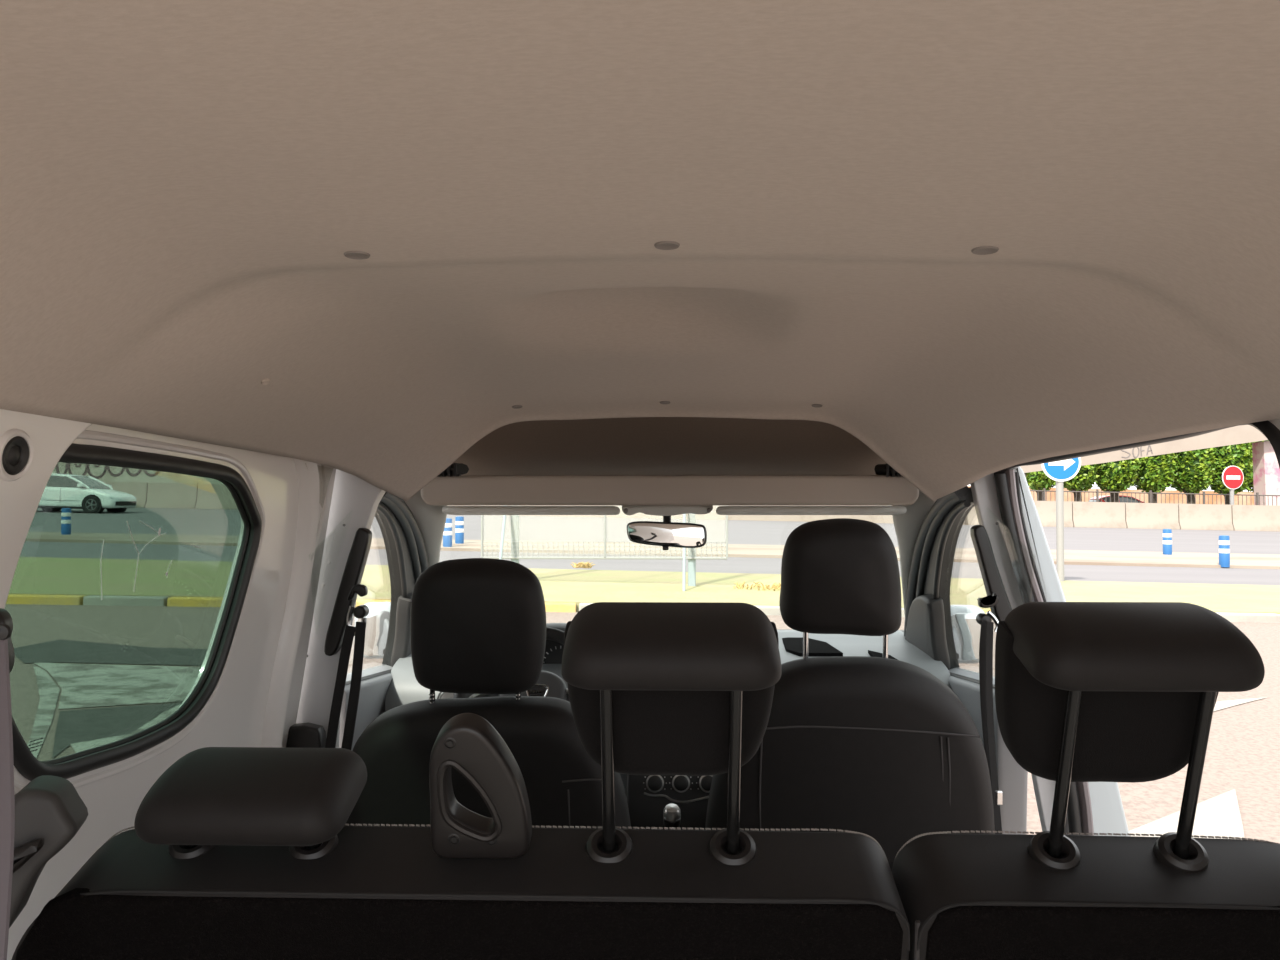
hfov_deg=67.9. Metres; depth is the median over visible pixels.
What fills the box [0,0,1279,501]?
ceiling
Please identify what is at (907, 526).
pillar
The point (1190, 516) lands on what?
barrier
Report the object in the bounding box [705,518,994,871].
seat
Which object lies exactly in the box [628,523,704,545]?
mirror glass
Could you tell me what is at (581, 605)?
kerb stone
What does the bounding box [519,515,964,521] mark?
field
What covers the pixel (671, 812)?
lever
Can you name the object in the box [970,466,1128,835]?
pillar
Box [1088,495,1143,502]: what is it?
car
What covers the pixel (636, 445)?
overhead storage shelf
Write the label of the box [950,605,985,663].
mirror
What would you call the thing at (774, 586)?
tuft
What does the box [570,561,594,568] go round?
tuft
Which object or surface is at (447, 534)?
bollard
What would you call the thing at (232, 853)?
bench
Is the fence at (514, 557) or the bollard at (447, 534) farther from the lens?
the bollard at (447, 534)
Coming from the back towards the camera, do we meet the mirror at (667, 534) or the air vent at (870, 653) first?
the air vent at (870, 653)
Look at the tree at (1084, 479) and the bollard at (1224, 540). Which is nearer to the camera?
the bollard at (1224, 540)
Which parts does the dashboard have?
knob, knob, knob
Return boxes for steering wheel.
[453,627,569,701]
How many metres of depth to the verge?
12.94 m
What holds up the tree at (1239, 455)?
on the field
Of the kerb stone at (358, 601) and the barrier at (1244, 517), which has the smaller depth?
the kerb stone at (358, 601)
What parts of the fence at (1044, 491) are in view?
post, post, post, rail, post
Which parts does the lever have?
knob, knob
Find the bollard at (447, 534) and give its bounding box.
[443,518,451,546]
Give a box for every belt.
[0,608,14,959]
[286,528,371,749]
[970,525,1011,833]
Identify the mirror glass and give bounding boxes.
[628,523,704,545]
[951,613,980,660]
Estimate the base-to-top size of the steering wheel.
0.361 m
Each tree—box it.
[1024,471,1055,500]
[1063,464,1099,501]
[1095,458,1139,501]
[1133,453,1177,502]
[1169,447,1216,503]
[1209,442,1254,504]
[1247,440,1268,492]
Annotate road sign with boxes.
[1041,457,1080,581]
[1222,466,1243,504]
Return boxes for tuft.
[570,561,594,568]
[733,581,780,590]
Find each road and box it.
[366,549,1279,584]
[370,514,1279,553]
[370,538,1279,568]
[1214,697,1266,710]
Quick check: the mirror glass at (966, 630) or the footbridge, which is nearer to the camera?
the mirror glass at (966, 630)
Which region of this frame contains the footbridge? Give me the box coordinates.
[1020,425,1279,505]
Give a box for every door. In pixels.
[339,492,428,750]
[904,486,1027,833]
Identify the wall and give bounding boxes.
[447,505,963,524]
[968,486,1253,504]
[994,419,1279,474]
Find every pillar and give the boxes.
[296,469,385,747]
[404,490,446,566]
[892,490,935,624]
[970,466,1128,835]
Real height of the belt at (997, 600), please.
0.792 m
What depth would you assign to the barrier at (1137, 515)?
42.96 m
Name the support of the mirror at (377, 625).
attached to the door at (407, 558)
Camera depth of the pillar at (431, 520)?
2.60 m
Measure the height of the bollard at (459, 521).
0.660 m
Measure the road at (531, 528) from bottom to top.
5.589 m
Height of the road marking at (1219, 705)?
0.008 m
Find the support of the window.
in the panel
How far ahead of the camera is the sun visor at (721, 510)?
2.48 m
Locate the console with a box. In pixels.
[622,505,712,515]
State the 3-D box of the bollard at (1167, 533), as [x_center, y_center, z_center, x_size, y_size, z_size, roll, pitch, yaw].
[12.749,1.511,22.968,0.202,0.660,0.202,0,-1,2]
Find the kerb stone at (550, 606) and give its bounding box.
[545,602,575,611]
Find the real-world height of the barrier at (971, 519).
1.180 m
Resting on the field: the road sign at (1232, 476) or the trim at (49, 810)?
the road sign at (1232, 476)
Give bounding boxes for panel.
[0,409,335,959]
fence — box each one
[481,505,727,590]
[1030,488,1279,505]
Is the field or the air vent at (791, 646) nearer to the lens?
the air vent at (791, 646)
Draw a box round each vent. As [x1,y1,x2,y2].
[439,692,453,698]
[782,637,842,656]
[868,650,897,659]
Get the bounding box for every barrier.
[964,506,978,524]
[1034,501,1072,526]
[1072,501,1126,527]
[1125,503,1179,528]
[1178,504,1233,530]
[1231,505,1279,531]
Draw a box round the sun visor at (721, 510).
[716,506,906,514]
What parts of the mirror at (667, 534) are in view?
stem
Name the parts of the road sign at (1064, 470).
sign plate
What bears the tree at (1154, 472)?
on the field
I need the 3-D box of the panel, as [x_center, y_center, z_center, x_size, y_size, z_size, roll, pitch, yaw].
[-0.785,0.429,1.005,0.237,1.160,2.220,0,-1,2]
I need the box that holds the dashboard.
[385,623,952,829]
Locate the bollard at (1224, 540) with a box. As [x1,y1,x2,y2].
[1219,535,1229,566]
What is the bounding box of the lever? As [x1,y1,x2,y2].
[663,804,680,829]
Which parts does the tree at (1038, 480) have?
crown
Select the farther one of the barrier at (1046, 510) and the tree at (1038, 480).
the tree at (1038, 480)
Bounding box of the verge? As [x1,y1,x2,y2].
[357,565,1279,613]
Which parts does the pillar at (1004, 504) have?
edge trim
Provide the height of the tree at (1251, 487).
7.677 m
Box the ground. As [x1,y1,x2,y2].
[347,612,1279,843]
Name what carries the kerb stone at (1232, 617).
on the ground
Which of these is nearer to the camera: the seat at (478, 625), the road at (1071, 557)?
the seat at (478, 625)
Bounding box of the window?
[5,443,261,780]
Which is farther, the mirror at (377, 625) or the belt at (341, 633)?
the mirror at (377, 625)
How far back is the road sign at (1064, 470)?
14.81 m
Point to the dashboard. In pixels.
(647, 796)
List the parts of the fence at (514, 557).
post, frame, post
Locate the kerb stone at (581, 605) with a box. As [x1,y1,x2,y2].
[579,603,591,610]
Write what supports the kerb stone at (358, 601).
on the ground
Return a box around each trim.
[9,775,87,927]
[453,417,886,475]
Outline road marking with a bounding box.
[1129,789,1243,839]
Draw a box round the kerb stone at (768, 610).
[753,605,780,614]
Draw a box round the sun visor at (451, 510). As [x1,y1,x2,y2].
[442,506,619,514]
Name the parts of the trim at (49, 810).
latch lever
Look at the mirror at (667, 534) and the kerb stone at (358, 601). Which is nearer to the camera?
the mirror at (667, 534)
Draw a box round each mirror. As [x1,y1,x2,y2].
[354,602,390,658]
[627,516,706,549]
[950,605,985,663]
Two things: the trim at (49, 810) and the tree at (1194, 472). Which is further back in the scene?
the tree at (1194, 472)
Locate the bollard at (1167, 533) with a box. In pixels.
[1163,529,1171,554]
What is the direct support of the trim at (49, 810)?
attached to the panel
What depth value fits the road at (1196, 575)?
17.91 m
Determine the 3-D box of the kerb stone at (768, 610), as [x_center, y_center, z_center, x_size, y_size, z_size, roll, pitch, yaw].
[1.585,1.586,10.995,0.890,0.250,0.150,1,-1,-2]
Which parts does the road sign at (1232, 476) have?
sign plate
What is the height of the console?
0.036 m
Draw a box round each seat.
[344,558,630,828]
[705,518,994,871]
[892,602,1279,959]
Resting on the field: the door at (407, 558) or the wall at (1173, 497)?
the wall at (1173, 497)
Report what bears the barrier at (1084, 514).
on the field
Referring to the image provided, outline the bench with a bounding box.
[11,602,909,959]
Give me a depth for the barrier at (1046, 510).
43.09 m
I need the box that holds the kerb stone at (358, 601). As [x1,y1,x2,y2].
[355,599,390,606]
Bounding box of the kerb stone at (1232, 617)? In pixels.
[1215,612,1279,622]
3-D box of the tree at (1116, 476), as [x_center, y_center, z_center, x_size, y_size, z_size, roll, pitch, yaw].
[28.538,-1.327,57.222,2.328,7.707,3.452,0,-1,2]
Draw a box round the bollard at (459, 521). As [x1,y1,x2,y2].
[455,516,463,543]
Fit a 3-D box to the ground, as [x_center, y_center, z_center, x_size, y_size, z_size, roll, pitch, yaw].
[-0.992,1.226,-33.694,260.000,6.551,92.650,0,-1,2]
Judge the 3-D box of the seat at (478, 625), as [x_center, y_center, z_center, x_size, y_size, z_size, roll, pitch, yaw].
[-0.336,0.692,2.195,0.711,1.048,0.557,0,-1,2]
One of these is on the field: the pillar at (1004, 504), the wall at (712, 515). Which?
the wall at (712, 515)
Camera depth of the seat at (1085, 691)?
1.00 m
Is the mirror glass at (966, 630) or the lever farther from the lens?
the mirror glass at (966, 630)
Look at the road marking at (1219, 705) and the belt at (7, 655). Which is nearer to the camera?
the belt at (7, 655)
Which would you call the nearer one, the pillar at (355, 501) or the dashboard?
the pillar at (355, 501)
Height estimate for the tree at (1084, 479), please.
7.628 m

